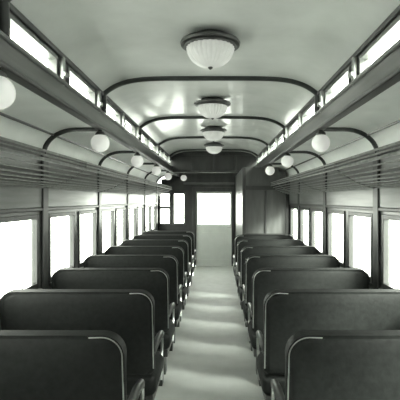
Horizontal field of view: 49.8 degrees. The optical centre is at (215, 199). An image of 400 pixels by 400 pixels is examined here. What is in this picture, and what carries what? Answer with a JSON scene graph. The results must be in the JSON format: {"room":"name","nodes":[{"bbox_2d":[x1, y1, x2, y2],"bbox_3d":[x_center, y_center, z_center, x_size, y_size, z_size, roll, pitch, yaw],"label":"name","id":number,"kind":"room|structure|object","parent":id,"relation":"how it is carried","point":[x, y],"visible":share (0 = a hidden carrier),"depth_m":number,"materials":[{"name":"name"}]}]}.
{"room":"vehicle interior","nodes":[
{"label":"vehicle interior","id":0,"kind":"room"},
{"bbox_2d":[0,145,157,329],"bbox_3d":[-1.448,0.605,4.675,0.045,2.030,11.750,0,0,0],"label":"wall","id":1,"kind":"structure","parent":0,"point":[2,160],"depth_m":4.10,"materials":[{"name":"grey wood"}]},
{"bbox_2d":[0,214,41,298],"bbox_3d":[-1.423,0.425,3.105,0.065,0.620,0.690,0,0,0],"label":"window","id":2,"kind":"structure","parent":1,"relation":"in","point":[35,218],"depth_m":3.40,"materials":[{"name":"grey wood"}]},
{"bbox_2d":[41,155,48,288],"bbox_3d":[-1.413,0.185,3.545,0.025,1.110,0.120,0,0,0],"label":"trim","id":3,"kind":"structure","parent":1,"relation":"attached to","point":[45,191],"depth_m":3.53,"materials":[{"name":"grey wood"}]},
{"bbox_2d":[49,211,74,286],"bbox_3d":[-1.423,0.425,3.985,0.065,0.620,0.690,0,0,0],"label":"window","id":4,"kind":"structure","parent":1,"relation":"in","point":[71,214],"depth_m":4.27,"materials":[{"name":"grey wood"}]},
{"bbox_2d":[0,186,157,208],"bbox_3d":[-1.419,-0.025,4.675,0.012,0.170,11.750,0,0,0],"label":"trim","id":5,"kind":"structure","parent":1,"relation":"attached to","point":[11,197],"depth_m":3.86,"materials":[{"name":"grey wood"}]},
{"bbox_2d":[0,202,158,213],"bbox_3d":[-1.415,0.075,4.675,0.020,0.030,11.750,0,0,0],"label":"trim","id":6,"kind":"structure","parent":1,"relation":"attached to","point":[16,210],"depth_m":3.89,"materials":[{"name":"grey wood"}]},
{"bbox_2d":[0,139,158,184],"bbox_3d":[-1.415,-0.383,4.675,0.020,0.035,11.750,0,0,0],"label":"trim","id":7,"kind":"structure","parent":1,"relation":"attached to","point":[2,141],"depth_m":3.80,"materials":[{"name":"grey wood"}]},
{"bbox_2d":[0,112,161,178],"bbox_3d":[-1.335,-0.535,4.675,0.020,0.020,11.750,0,0,0],"label":"trim","id":8,"kind":"structure","parent":1,"relation":"attached to","point":[1,113],"depth_m":3.62,"materials":[{"name":"painted wood"}]},
{"bbox_2d":[0,136,171,195],"bbox_3d":[-1.245,-0.204,4.925,0.362,0.228,11.050,0,0,0],"label":"luggage rack","id":9,"kind":"object","parent":1,"relation":"attached to","point":[3,182],"visible":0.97,"depth_m":3.28,"materials":[{"name":"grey metal"}]},
{"bbox_2d":[78,210,96,267],"bbox_3d":[-1.423,0.425,4.775,0.065,0.620,0.690,0,0,0],"label":"window","id":10,"kind":"structure","parent":1,"relation":"in","point":[80,264],"depth_m":4.92,"materials":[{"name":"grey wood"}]},
{"bbox_2d":[97,170,101,254],"bbox_3d":[-1.413,0.185,5.215,0.025,1.110,0.120,0,0,0],"label":"trim","id":11,"kind":"structure","parent":1,"relation":"attached to","point":[99,209],"depth_m":5.17,"materials":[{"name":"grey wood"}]},
{"bbox_2d":[102,208,113,254],"bbox_3d":[-1.423,0.425,5.655,0.065,0.620,0.690,0,0,0],"label":"window","id":12,"kind":"structure","parent":1,"relation":"in","point":[111,209],"depth_m":5.95,"materials":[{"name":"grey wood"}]},
{"bbox_2d":[116,207,125,245],"bbox_3d":[-1.423,0.425,6.445,0.065,0.620,0.690,0,0,0],"label":"window","id":13,"kind":"structure","parent":1,"relation":"in","point":[123,208],"depth_m":6.74,"materials":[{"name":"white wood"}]},
{"bbox_2d":[126,177,128,239],"bbox_3d":[-1.413,0.185,6.885,0.025,1.110,0.120,0,0,0],"label":"trim","id":14,"kind":"structure","parent":1,"relation":"attached to","point":[127,206],"depth_m":6.83,"materials":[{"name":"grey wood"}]},
{"bbox_2d":[129,206,136,238],"bbox_3d":[-1.423,0.425,7.325,0.065,0.620,0.690,0,0,0],"label":"window","id":15,"kind":"structure","parent":1,"relation":"in","point":[135,207],"depth_m":7.62,"materials":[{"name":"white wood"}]},
{"bbox_2d":[137,206,143,234],"bbox_3d":[-1.423,0.425,8.115,0.065,0.620,0.690,0,0,0],"label":"window","id":16,"kind":"structure","parent":1,"relation":"in","point":[142,207],"depth_m":8.41,"materials":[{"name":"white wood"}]},
{"bbox_2d":[144,182,145,231],"bbox_3d":[-1.413,0.185,8.555,0.025,1.110,0.120,0,0,0],"label":"trim","id":17,"kind":"structure","parent":1,"relation":"attached to","point":[145,182],"depth_m":8.54,"materials":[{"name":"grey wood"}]},
{"bbox_2d":[146,205,150,230],"bbox_3d":[-1.423,0.425,8.995,0.065,0.620,0.690,0,0,0],"label":"window","id":18,"kind":"structure","parent":1,"relation":"in","point":[149,206],"depth_m":9.29,"materials":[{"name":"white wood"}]},
{"bbox_2d":[151,205,156,230],"bbox_3d":[-1.423,0.425,9.785,0.065,0.620,0.690,0,0,0],"label":"window","id":19,"kind":"structure","parent":1,"relation":"in","point":[154,206],"depth_m":10.04,"materials":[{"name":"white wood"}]},
{"bbox_2d":[0,77,172,182],"bbox_3d":[-1.202,-0.487,4.675,0.455,0.215,11.750,0,0,0],"label":"ceiling","id":20,"kind":"structure","parent":0,"point":[28,107],"depth_m":3.33,"materials":[{"name":"paint"}]},
{"bbox_2d":[10,11,167,155],"bbox_3d":[-0.960,-0.745,4.675,0.050,0.330,11.750,0,0,0],"label":"wall","id":21,"kind":"structure","parent":0,"point":[66,64],"depth_m":2.67,"materials":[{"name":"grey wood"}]},
{"bbox_2d":[0,0,11,35],"bbox_3d":[-0.045,-0.868,1.875,1.780,0.295,0.045,0,0,0],"label":"trim","id":22,"kind":"structure","parent":21,"relation":"attached to","point":[4,5],"depth_m":1.86,"materials":[{"name":"wood"}]},
{"bbox_2d":[0,68,15,109],"bbox_3d":[-0.955,-0.488,1.875,0.150,0.187,0.150,0,0,0],"label":"globe lamp","id":23,"kind":"object","parent":21,"relation":"hanging from","point":[7,90],"visible":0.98,"depth_m":1.85,"materials":[{"name":"white glass"}]},
{"bbox_2d":[9,13,67,85],"bbox_3d":[-0.932,-0.765,2.252,0.095,0.170,0.665,0,0,0],"label":"window","id":24,"kind":"structure","parent":21,"relation":"in","point":[16,25],"depth_m":2.32,"materials":[{"name":"white glass"}]},
{"bbox_2d":[42,127,97,153],"bbox_3d":[-1.202,-0.486,3.545,0.455,0.218,0.042,0,0,0],"label":"trim","id":25,"kind":"structure","parent":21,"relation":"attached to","point":[51,138],"depth_m":3.53,"materials":[{"name":"wood"}]},
{"bbox_2d":[68,66,102,112],"bbox_3d":[-0.932,-0.765,3.042,0.095,0.170,0.665,0,0,0],"label":"window","id":26,"kind":"structure","parent":21,"relation":"in","point":[94,96],"depth_m":3.17,"materials":[{"name":"white glass"}]},
{"bbox_2d":[0,0,171,158],"bbox_3d":[-0.926,-0.870,4.675,0.018,0.030,11.750,0,0,0],"label":"trim","id":27,"kind":"structure","parent":21,"relation":"attached to","point":[13,9],"depth_m":2.57,"materials":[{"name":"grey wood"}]},
{"bbox_2d":[0,30,172,166],"bbox_3d":[-0.900,-0.695,4.675,0.024,0.024,11.750,0,0,0],"label":"trim","id":28,"kind":"structure","parent":21,"relation":"attached to","point":[3,35],"depth_m":2.46,"materials":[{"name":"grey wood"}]},
{"bbox_2d":[0,37,178,176],"bbox_3d":[-0.945,-0.636,4.675,0.080,0.123,11.750,0,0,0],"label":"trim","id":29,"kind":"structure","parent":21,"relation":"attached to","point":[9,54],"depth_m":2.54,"materials":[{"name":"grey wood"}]},
{"bbox_2d":[91,130,109,151],"bbox_3d":[-0.955,-0.488,3.545,0.150,0.187,0.150,0,0,0],"label":"globe lamp","id":30,"kind":"object","parent":21,"relation":"hanging from","point":[99,141],"visible":0.98,"depth_m":3.50,"materials":[{"name":"white glass"}]},
{"bbox_2d":[107,101,125,127],"bbox_3d":[-0.932,-0.765,3.922,0.095,0.170,0.665,0,0,0],"label":"window","id":31,"kind":"structure","parent":21,"relation":"in","point":[119,117],"depth_m":4.18,"materials":[{"name":"white glass"}]},
{"bbox_2d":[98,151,134,168],"bbox_3d":[-1.202,-0.486,5.215,0.455,0.218,0.042,0,0,0],"label":"trim","id":32,"kind":"structure","parent":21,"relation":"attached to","point":[115,152],"depth_m":5.20,"materials":[{"name":"metal"}]},
{"bbox_2d":[125,118,139,141],"bbox_3d":[-0.932,-0.765,4.713,0.095,0.170,0.665,0,0,0],"label":"window","id":33,"kind":"structure","parent":21,"relation":"in","point":[134,130],"depth_m":4.96,"materials":[{"name":"white glass"}]},
{"bbox_2d":[131,152,143,166],"bbox_3d":[-0.955,-0.488,5.215,0.150,0.187,0.150,0,0,0],"label":"globe lamp","id":34,"kind":"object","parent":21,"relation":"hanging from","point":[137,160],"visible":0.99,"depth_m":5.17,"materials":[{"name":"white glass"}]},
{"bbox_2d":[142,133,151,147],"bbox_3d":[-0.932,-0.765,5.593,0.095,0.170,0.665,0,0,0],"label":"window","id":35,"kind":"structure","parent":21,"relation":"in","point":[147,141],"depth_m":5.85,"materials":[{"name":"white glass"}]},
{"bbox_2d":[151,141,158,153],"bbox_3d":[-0.932,-0.765,6.383,0.095,0.170,0.665,0,0,0],"label":"window","id":36,"kind":"structure","parent":21,"relation":"in","point":[154,147],"depth_m":6.64,"materials":[{"name":"white glass"}]},
{"bbox_2d":[152,164,160,174],"bbox_3d":[-0.955,-0.488,6.885,0.150,0.187,0.150,0,0,0],"label":"globe lamp","id":37,"kind":"object","parent":21,"relation":"hanging from","point":[156,170],"visible":0.97,"depth_m":6.83,"materials":[{"name":"white glass"}]},
{"bbox_2d":[164,171,171,179],"bbox_3d":[-0.955,-0.488,8.555,0.150,0.187,0.150,0,0,0],"label":"globe lamp","id":38,"kind":"object","parent":21,"relation":"hanging from","point":[167,176],"visible":0.98,"depth_m":8.51,"materials":[{"name":"white glass"}]},
{"bbox_2d":[102,76,318,112],"bbox_3d":[-0.045,-0.868,3.545,1.780,0.295,0.045,0,0,0],"label":"trim","id":39,"kind":"structure","parent":21,"relation":"attached to","point":[108,90],"depth_m":3.52,"materials":[{"name":"metal"}]},
{"bbox_2d":[139,116,284,140],"bbox_3d":[-0.045,-0.868,5.215,1.780,0.295,0.045,0,0,0],"label":"trim","id":40,"kind":"structure","parent":21,"relation":"attached to","point":[168,117],"depth_m":5.20,"materials":[{"name":"dark wood"}]},
{"bbox_2d":[158,136,267,154],"bbox_3d":[-0.045,-0.868,6.885,1.780,0.295,0.045,0,0,0],"label":"trim","id":41,"kind":"structure","parent":21,"relation":"attached to","point":[187,137],"depth_m":6.86,"materials":[{"name":"dark wood"}]},
{"bbox_2d":[170,149,257,163],"bbox_3d":[-0.045,-0.868,8.555,1.780,0.295,0.045,0,0,0],"label":"trim","id":42,"kind":"structure","parent":21,"relation":"attached to","point":[183,149],"depth_m":8.54,"materials":[{"name":"metal"}]},
{"bbox_2d":[158,173,237,238],"bbox_3d":[-0.045,0.302,10.580,2.760,2.635,0.060,0,0,0],"label":"wall","id":43,"kind":"structure","parent":0,"point":[177,185],"depth_m":10.55,"materials":[{"name":"brown wood"}]},
{"bbox_2d":[159,192,170,224],"bbox_3d":[-1.252,0.210,10.565,0.305,0.800,0.060,0,0,0],"label":"window","id":44,"kind":"structure","parent":43,"relation":"in","point":[169,193],"depth_m":10.54,"materials":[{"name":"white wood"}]},
{"bbox_2d":[173,192,185,224],"bbox_3d":[-0.905,0.210,10.565,0.320,0.800,0.060,0,0,0],"label":"window","id":45,"kind":"structure","parent":43,"relation":"in","point":[184,193],"depth_m":10.54,"materials":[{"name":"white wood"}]},
{"bbox_2d":[184,182,234,184],"bbox_3d":[-0.170,-0.405,10.540,1.250,0.050,0.020,0,0,0],"label":"trim","id":46,"kind":"structure","parent":43,"relation":"attached to","point":[185,183],"depth_m":10.53,"materials":[{"name":"brown wood"}]},
{"bbox_2d":[192,187,233,265],"bbox_3d":[-0.067,0.655,10.535,1.037,1.930,0.030,0,0,0],"label":"trim","id":47,"kind":"structure","parent":43,"relation":"attached to","point":[194,189],"depth_m":10.52,"materials":[{"name":"brown wood"}]},
{"bbox_2d":[196,192,231,265],"bbox_3d":[-0.051,0.705,10.547,0.887,1.830,0.106,0,0,0],"label":"door","id":48,"kind":"structure","parent":43,"relation":"in","point":[213,241],"depth_m":10.56,"materials":[{"name":"paint"}]},
{"bbox_2d":[11,0,399,156],"bbox_3d":[-0.045,-0.948,4.675,1.816,0.135,11.750,0,0,0],"label":"ceiling","id":49,"kind":"structure","parent":0,"point":[111,42],"depth_m":2.82,"materials":[{"name":"paint"}]},
{"bbox_2d":[180,29,239,69],"bbox_3d":[-0.035,-0.913,2.670,0.374,0.208,0.374,0,0,0],"label":"ceiling lamp","id":50,"kind":"object","parent":49,"relation":"attached to","point":[209,49],"visible":1,"depth_m":2.56,"materials":[{"name":"white glass"}]},
{"bbox_2d":[194,97,230,119],"bbox_3d":[-0.035,-0.913,4.340,0.374,0.208,0.374,0,0,0],"label":"ceiling lamp","id":51,"kind":"object","parent":49,"relation":"attached to","point":[212,108],"visible":1,"depth_m":4.23,"materials":[{"name":"white glass"}]},
{"bbox_2d":[200,126,226,141],"bbox_3d":[-0.035,-0.913,6.010,0.374,0.208,0.374,0,0,0],"label":"ceiling lamp","id":52,"kind":"object","parent":49,"relation":"attached to","point":[211,133],"visible":1,"depth_m":5.90,"materials":[{"name":"white glass"}]},
{"bbox_2d":[204,142,223,154],"bbox_3d":[-0.035,-0.913,7.680,0.374,0.208,0.374,0,0,0],"label":"ceiling lamp","id":53,"kind":"object","parent":49,"relation":"attached to","point":[214,148],"visible":1,"depth_m":7.57,"materials":[{"name":"white glass"}]},
{"bbox_2d":[154,266,263,399],"bbox_3d":[-0.045,1.650,4.675,3.000,0.060,11.950,0,0,0],"label":"floor","id":54,"kind":"structure","parent":0,"point":[212,357],"depth_m":4.69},
{"bbox_2d":[0,330,144,399],"bbox_3d":[-0.880,1.096,2.132,0.991,1.048,0.596,0,0,0],"label":"seat","id":55,"kind":"object","parent":54,"relation":"on","point":[34,364],"visible":1,"depth_m":1.84,"materials":[{"name":"leather"},{"name":"cast iron"},{"name":"polished metal"}]},
{"bbox_2d":[0,289,163,399],"bbox_3d":[-0.880,1.096,3.002,0.991,1.048,0.596,0,0,0],"label":"seat","id":56,"kind":"object","parent":54,"relation":"on","point":[128,313],"visible":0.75,"depth_m":2.72,"materials":[{"name":"leather"},{"name":"cast iron"},{"name":"polished metal"}]},
{"bbox_2d":[127,351,163,395],"bbox_3d":[-0.885,1.218,3.050,0.980,0.145,0.500,0,0,0],"label":"seat cushion","id":57,"kind":"object","parent":56,"relation":"on","point":[151,380],"depth_m":2.82,"materials":[{"name":"black leather"}]},
{"bbox_2d":[51,268,174,385],"bbox_3d":[-0.880,1.096,3.872,0.991,1.048,0.596,0,0,0],"label":"seat","id":58,"kind":"object","parent":54,"relation":"on","point":[155,281],"visible":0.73,"depth_m":3.58,"materials":[{"name":"leather"},{"name":"cast iron"},{"name":"polished metal"}]},
{"bbox_2d":[155,319,174,349],"bbox_3d":[-0.885,1.218,3.920,0.980,0.145,0.500,0,0,0],"label":"seat cushion","id":59,"kind":"object","parent":58,"relation":"on","point":[169,335],"depth_m":3.70,"materials":[{"name":"black leather"}]},
{"bbox_2d":[83,255,181,350],"bbox_3d":[-0.880,1.096,4.742,0.991,1.048,0.596,0,0,0],"label":"seat","id":60,"kind":"object","parent":54,"relation":"on","point":[169,263],"visible":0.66,"depth_m":4.45,"materials":[{"name":"leather"},{"name":"cast iron"},{"name":"polished metal"}]},
{"bbox_2d":[170,299,181,320],"bbox_3d":[-0.885,1.218,4.790,0.980,0.145,0.500,0,0,0],"label":"seat cushion","id":61,"kind":"object","parent":60,"relation":"on","point":[178,309],"depth_m":4.58,"materials":[{"name":"black leather"}]},
{"bbox_2d":[105,246,186,326],"bbox_3d":[-0.880,1.096,5.612,0.991,1.048,0.596,0,0,0],"label":"seat","id":62,"kind":"object","parent":54,"relation":"on","point":[177,251],"visible":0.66,"depth_m":5.32,"materials":[{"name":"leather"},{"name":"metal"}]},
{"bbox_2d":[179,285,186,300],"bbox_3d":[-0.885,1.218,5.660,0.980,0.145,0.500,0,0,0],"label":"armrest","id":63,"kind":"object","parent":62,"relation":"on","point":[184,291],"depth_m":5.45,"materials":[{"name":"grey metal"}]},
{"bbox_2d":[121,239,190,309],"bbox_3d":[-0.880,1.096,6.482,0.991,1.048,0.596,0,0,0],"label":"seat","id":64,"kind":"object","parent":54,"relation":"on","point":[182,243],"visible":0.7,"depth_m":6.19,"materials":[{"name":"leather"},{"name":"metal"}]},
{"bbox_2d":[187,274,190,286],"bbox_3d":[-0.885,1.218,6.530,0.980,0.145,0.500,0,0,0],"label":"armrest","id":65,"kind":"object","parent":64,"relation":"on","point":[188,277],"depth_m":6.41,"materials":[{"name":"grey metal"}]},
{"bbox_2d":[133,235,193,295],"bbox_3d":[-0.880,1.096,7.352,0.991,1.048,0.596,0,0,0],"label":"seat","id":66,"kind":"object","parent":54,"relation":"on","point":[187,238],"visible":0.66,"depth_m":7.06,"materials":[{"name":"leather"},{"name":"metal"}]},
{"bbox_2d":[142,231,195,285],"bbox_3d":[-0.880,1.096,8.222,0.991,1.048,0.596,0,0,0],"label":"seat","id":67,"kind":"object","parent":54,"relation":"on","point":[190,233],"visible":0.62,"depth_m":7.93,"materials":[{"name":"leather"},{"name":"metal"}]},
{"bbox_2d":[233,235,293,295],"bbox_3d":[0.790,1.096,7.352,0.991,1.048,0.596,0,0,0],"label":"seat","id":68,"kind":"object","parent":54,"relation":"on","point":[238,238],"visible":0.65,"depth_m":7.06,"materials":[{"name":"upholstery fabric"},{"name":"metal"},{"name":"wood"}]},
{"bbox_2d":[235,239,304,309],"bbox_3d":[0.790,1.096,6.482,0.991,1.048,0.596,0,0,0],"label":"seat","id":69,"kind":"object","parent":54,"relation":"on","point":[245,242],"visible":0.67,"depth_m":6.19,"materials":[{"name":"upholstery fabric"},{"name":"metal"},{"name":"wood"}]},
{"bbox_2d":[238,246,319,326],"bbox_3d":[0.790,1.096,5.612,0.991,1.048,0.596,0,0,0],"label":"seat","id":70,"kind":"object","parent":54,"relation":"on","point":[246,251],"visible":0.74,"depth_m":5.32,"materials":[{"name":"upholstery fabric"},{"name":"metal"},{"name":"wood"}]},
{"bbox_2d":[238,285,244,300],"bbox_3d":[0.795,1.218,5.660,0.980,0.145,0.500,0,0,0],"label":"seat cushion","id":71,"kind":"object","parent":70,"relation":"on","point":[239,289],"depth_m":5.48,"materials":[{"name":"black leather"}]},
{"bbox_2d":[242,255,339,350],"bbox_3d":[0.790,1.096,4.742,0.991,1.048,0.596,0,0,0],"label":"seat","id":72,"kind":"object","parent":54,"relation":"on","point":[253,262],"visible":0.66,"depth_m":4.45,"materials":[{"name":"upholstery fabric"},{"name":"metal"},{"name":"wood"}]},
{"bbox_2d":[242,299,251,320],"bbox_3d":[0.795,1.218,4.790,0.980,0.145,0.500,0,0,0],"label":"seat cushion","id":73,"kind":"object","parent":72,"relation":"on","point":[245,309],"depth_m":4.60,"materials":[{"name":"black leather"}]},
{"bbox_2d":[247,268,369,385],"bbox_3d":[0.790,1.096,3.872,0.991,1.048,0.596,0,0,0],"label":"seat","id":74,"kind":"object","parent":54,"relation":"on","point":[264,280],"visible":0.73,"depth_m":3.58,"materials":[{"name":"upholstery fabric"},{"name":"metal"},{"name":"wood"}]},
{"bbox_2d":[248,319,262,349],"bbox_3d":[0.795,1.218,3.920,0.980,0.145,0.500,0,0,0],"label":"seat cushion","id":75,"kind":"object","parent":74,"relation":"on","point":[252,337],"depth_m":3.73,"materials":[{"name":"black leather"}]},
{"bbox_2d":[256,289,399,399],"bbox_3d":[0.790,1.096,3.002,0.991,1.048,0.596,0,0,0],"label":"seat","id":76,"kind":"object","parent":54,"relation":"on","point":[286,312],"visible":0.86,"depth_m":2.71,"materials":[{"name":"upholstery fabric"},{"name":"metal"},{"name":"wood"}]},
{"bbox_2d":[256,351,284,395],"bbox_3d":[0.795,1.218,3.050,0.980,0.145,0.500,0,0,0],"label":"seat cushion","id":77,"kind":"object","parent":76,"relation":"on","point":[265,379],"depth_m":2.82,"materials":[{"name":"black leather"}]},
{"bbox_2d":[271,330,399,399],"bbox_3d":[0.790,1.096,2.132,0.991,1.048,0.596,0,0,0],"label":"seat","id":78,"kind":"object","parent":54,"relation":"on","point":[319,364],"visible":1,"depth_m":1.84,"materials":[{"name":"upholstery fabric"},{"name":"metal"},{"name":"wood"}]},
{"bbox_2d":[171,151,256,172],"bbox_3d":[-0.045,-0.792,8.975,1.780,0.445,0.050,0,0,0],"label":"wall header","id":79,"kind":"structure","parent":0,"point":[179,162],"depth_m":8.95,"materials":[{"name":"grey wood"}]},
{"bbox_2d":[173,153,251,172],"bbox_3d":[-0.045,-0.775,8.938,1.700,0.410,0.025,0,0,0],"label":"trim","id":80,"kind":"structure","parent":79,"relation":"attached to","point":[191,154],"depth_m":8.93,"materials":[{"name":"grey wood"}]},
{"bbox_2d":[235,167,289,236],"bbox_3d":[0.905,0.515,9.150,0.860,2.210,2.800,0,0,0],"label":"wall","id":81,"kind":"structure","parent":0,"point":[255,176],"depth_m":7.75,"materials":[{"name":"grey wood"}]},
{"bbox_2d":[242,168,288,234],"bbox_3d":[0.895,0.520,7.741,0.840,2.200,0.018,0,0,0],"label":"trim","id":82,"kind":"structure","parent":81,"relation":"attached to","point":[244,187],"depth_m":7.73,"materials":[{"name":"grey wood"}]},
{"bbox_2d":[272,81,399,176],"bbox_3d":[1.113,-0.487,4.675,0.455,0.215,11.750,0,0,0],"label":"ceiling","id":83,"kind":"structure","parent":0,"point":[383,109],"depth_m":3.40,"materials":[{"name":"paint"}]},
{"bbox_2d":[278,14,399,142],"bbox_3d":[0.870,-0.745,4.675,0.050,0.330,11.750,0,0,0],"label":"wall","id":84,"kind":"structure","parent":0,"point":[350,64],"depth_m":2.70,"materials":[{"name":"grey wood"}]},
{"bbox_2d":[265,164,274,174],"bbox_3d":[0.865,-0.488,6.885,0.150,0.187,0.150,0,0,0],"label":"globe lamp","id":85,"kind":"object","parent":84,"relation":"hanging from","point":[269,170],"visible":0.98,"depth_m":6.83,"materials":[{"name":"white glass"}]},
{"bbox_2d":[267,141,274,153],"bbox_3d":[0.843,-0.765,6.383,0.095,0.170,0.665,0,0,0],"label":"window","id":86,"kind":"structure","parent":84,"relation":"in","point":[270,147],"depth_m":6.64,"materials":[{"name":"white glass"}]},
{"bbox_2d":[274,133,282,147],"bbox_3d":[0.843,-0.765,5.593,0.095,0.170,0.665,0,0,0],"label":"window","id":87,"kind":"structure","parent":84,"relation":"in","point":[277,140],"depth_m":5.85,"materials":[{"name":"white glass"}]},
{"bbox_2d":[281,152,293,166],"bbox_3d":[0.865,-0.488,5.215,0.150,0.187,0.150,0,0,0],"label":"globe lamp","id":88,"kind":"object","parent":84,"relation":"hanging from","point":[287,160],"visible":1,"depth_m":5.17,"materials":[{"name":"white glass"}]},
{"bbox_2d":[284,118,297,141],"bbox_3d":[0.843,-0.765,4.713,0.095,0.170,0.665,0,0,0],"label":"window","id":89,"kind":"structure","parent":84,"relation":"in","point":[288,130],"depth_m":4.96,"materials":[{"name":"white glass"}]},
{"bbox_2d":[296,102,313,130],"bbox_3d":[0.843,-0.765,3.922,0.095,0.170,0.665,0,0,0],"label":"window","id":90,"kind":"structure","parent":84,"relation":"in","point":[302,117],"depth_m":4.18,"materials":[{"name":"white glass"}]},
{"bbox_2d":[312,130,329,151],"bbox_3d":[0.865,-0.488,3.545,0.150,0.187,0.150,0,0,0],"label":"globe lamp","id":91,"kind":"object","parent":84,"relation":"hanging from","point":[321,141],"visible":0.99,"depth_m":3.50,"materials":[{"name":"white glass"}]},
{"bbox_2d":[254,39,399,166],"bbox_3d":[0.810,-0.695,4.675,0.024,0.024,11.750,0,0,0],"label":"trim","id":92,"kind":"structure","parent":84,"relation":"attached to","point":[395,45],"depth_m":2.59,"materials":[{"name":"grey wood"}]},
{"bbox_2d":[256,46,399,168],"bbox_3d":[0.855,-0.636,4.675,0.080,0.123,11.750,0,0,0],"label":"trim","id":93,"kind":"structure","parent":84,"relation":"attached to","point":[391,62],"depth_m":2.65,"materials":[{"name":"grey wood"}]},
{"bbox_2d":[256,4,399,158],"bbox_3d":[0.836,-0.870,4.675,0.018,0.030,11.750,0,0,0],"label":"trim","id":94,"kind":"structure","parent":84,"relation":"attached to","point":[396,12],"depth_m":2.62,"materials":[{"name":"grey wood"}]},
{"bbox_2d":[317,66,349,112],"bbox_3d":[0.843,-0.765,3.042,0.095,0.170,0.665,0,0,0],"label":"window","id":95,"kind":"structure","parent":84,"relation":"in","point":[325,96],"depth_m":3.18,"materials":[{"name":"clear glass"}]},
{"bbox_2d":[348,15,399,85],"bbox_3d":[0.843,-0.765,2.252,0.095,0.170,0.665,0,0,0],"label":"window","id":96,"kind":"structure","parent":84,"relation":"in","point":[393,28],"depth_m":2.35,"materials":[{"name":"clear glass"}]},
{"bbox_2d":[285,120,399,170],"bbox_3d":[1.245,-0.535,3.275,0.020,0.020,8.950,0,0,0],"label":"trim","id":97,"kind":"structure","parent":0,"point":[398,121],"depth_m":3.86,"materials":[{"name":"metal"}]},
{"bbox_2d":[290,144,399,288],"bbox_3d":[1.357,0.605,4.675,0.045,2.030,11.750,0,0,0],"label":"wall","id":98,"kind":"structure","parent":0,"point":[396,157],"depth_m":4.17,"materials":[{"name":"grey paint"}]},
{"bbox_2d":[290,206,296,238],"bbox_3d":[1.333,0.425,7.325,0.065,0.620,0.690,0,0,0],"label":"window","id":99,"kind":"structure","parent":98,"relation":"in","point":[291,208],"depth_m":7.62,"materials":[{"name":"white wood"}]},
{"bbox_2d":[297,177,299,239],"bbox_3d":[1.323,0.185,6.885,0.025,1.110,0.120,0,0,0],"label":"trim","id":100,"kind":"structure","parent":98,"relation":"attached to","point":[298,192],"depth_m":6.83,"materials":[{"name":"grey wood"}]},
{"bbox_2d":[300,207,309,245],"bbox_3d":[1.333,0.425,6.445,0.065,0.620,0.690,0,0,0],"label":"window","id":101,"kind":"structure","parent":98,"relation":"in","point":[301,208],"depth_m":6.74,"materials":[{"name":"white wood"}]},
{"bbox_2d":[289,151,326,167],"bbox_3d":[1.113,-0.486,5.215,0.455,0.218,0.042,0,0,0],"label":"trim","id":102,"kind":"structure","parent":98,"relation":"attached to","point":[303,152],"depth_m":5.20,"materials":[{"name":"metal"}]},
{"bbox_2d":[311,208,322,254],"bbox_3d":[1.333,0.425,5.655,0.065,0.620,0.690,0,0,0],"label":"window","id":103,"kind":"structure","parent":98,"relation":"in","point":[313,210],"depth_m":5.95,"materials":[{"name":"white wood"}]},
{"bbox_2d":[323,169,326,254],"bbox_3d":[1.323,0.185,5.215,0.025,1.110,0.120,0,0,0],"label":"trim","id":104,"kind":"structure","parent":98,"relation":"attached to","point":[324,174],"depth_m":5.19,"materials":[{"name":"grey wood"}]},
{"bbox_2d":[270,141,399,194],"bbox_3d":[1.155,-0.204,3.550,0.362,0.228,8.300,0,0,0],"label":"luggage rack","id":105,"kind":"object","parent":98,"relation":"attached to","point":[392,184],"visible":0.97,"depth_m":3.47,"materials":[{"name":"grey metal"}]},
{"bbox_2d":[327,210,344,267],"bbox_3d":[1.333,0.425,4.775,0.065,0.620,0.690,0,0,0],"label":"window","id":106,"kind":"structure","parent":98,"relation":"in","point":[329,212],"depth_m":5.07,"materials":[{"name":"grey wood"}]},
{"bbox_2d":[289,185,399,207],"bbox_3d":[1.329,-0.025,3.275,0.012,0.170,8.950,0,0,0],"label":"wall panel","id":107,"kind":"structure","parent":98,"relation":"attached to","point":[388,197],"depth_m":4.11,"materials":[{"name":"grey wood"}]},
{"bbox_2d":[289,203,399,212],"bbox_3d":[1.325,0.075,3.275,0.020,0.030,8.950,0,0,0],"label":"trim","id":108,"kind":"structure","parent":98,"relation":"attached to","point":[311,205],"depth_m":4.08,"materials":[{"name":"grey wood"}]},
{"bbox_2d":[289,144,399,179],"bbox_3d":[1.325,-0.383,3.275,0.020,0.035,8.950,0,0,0],"label":"trim","id":109,"kind":"structure","parent":98,"relation":"attached to","point":[399,144],"depth_m":4.03,"materials":[{"name":"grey wood"}]},
{"bbox_2d":[323,127,378,152],"bbox_3d":[1.113,-0.486,3.545,0.455,0.218,0.042,0,0,0],"label":"trim","id":110,"kind":"structure","parent":98,"relation":"attached to","point":[369,138],"depth_m":3.53,"materials":[{"name":"wood"}]},
{"bbox_2d":[348,211,372,286],"bbox_3d":[1.333,0.425,3.985,0.065,0.620,0.690,0,0,0],"label":"window","id":111,"kind":"structure","parent":98,"relation":"in","point":[350,214],"depth_m":4.11,"materials":[{"name":"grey wood"}]},
{"bbox_2d":[373,155,379,288],"bbox_3d":[1.323,0.185,3.545,0.025,1.110,0.120,0,0,0],"label":"trim","id":112,"kind":"structure","parent":98,"relation":"attached to","point":[376,214],"depth_m":3.51,"materials":[{"name":"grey wood"}]},
{"bbox_2d":[378,214,399,288],"bbox_3d":[1.333,0.425,3.105,0.065,0.620,0.690,0,0,0],"label":"window","id":113,"kind":"structure","parent":98,"relation":"in","point":[385,218],"depth_m":3.40,"materials":[{"name":"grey wood"}]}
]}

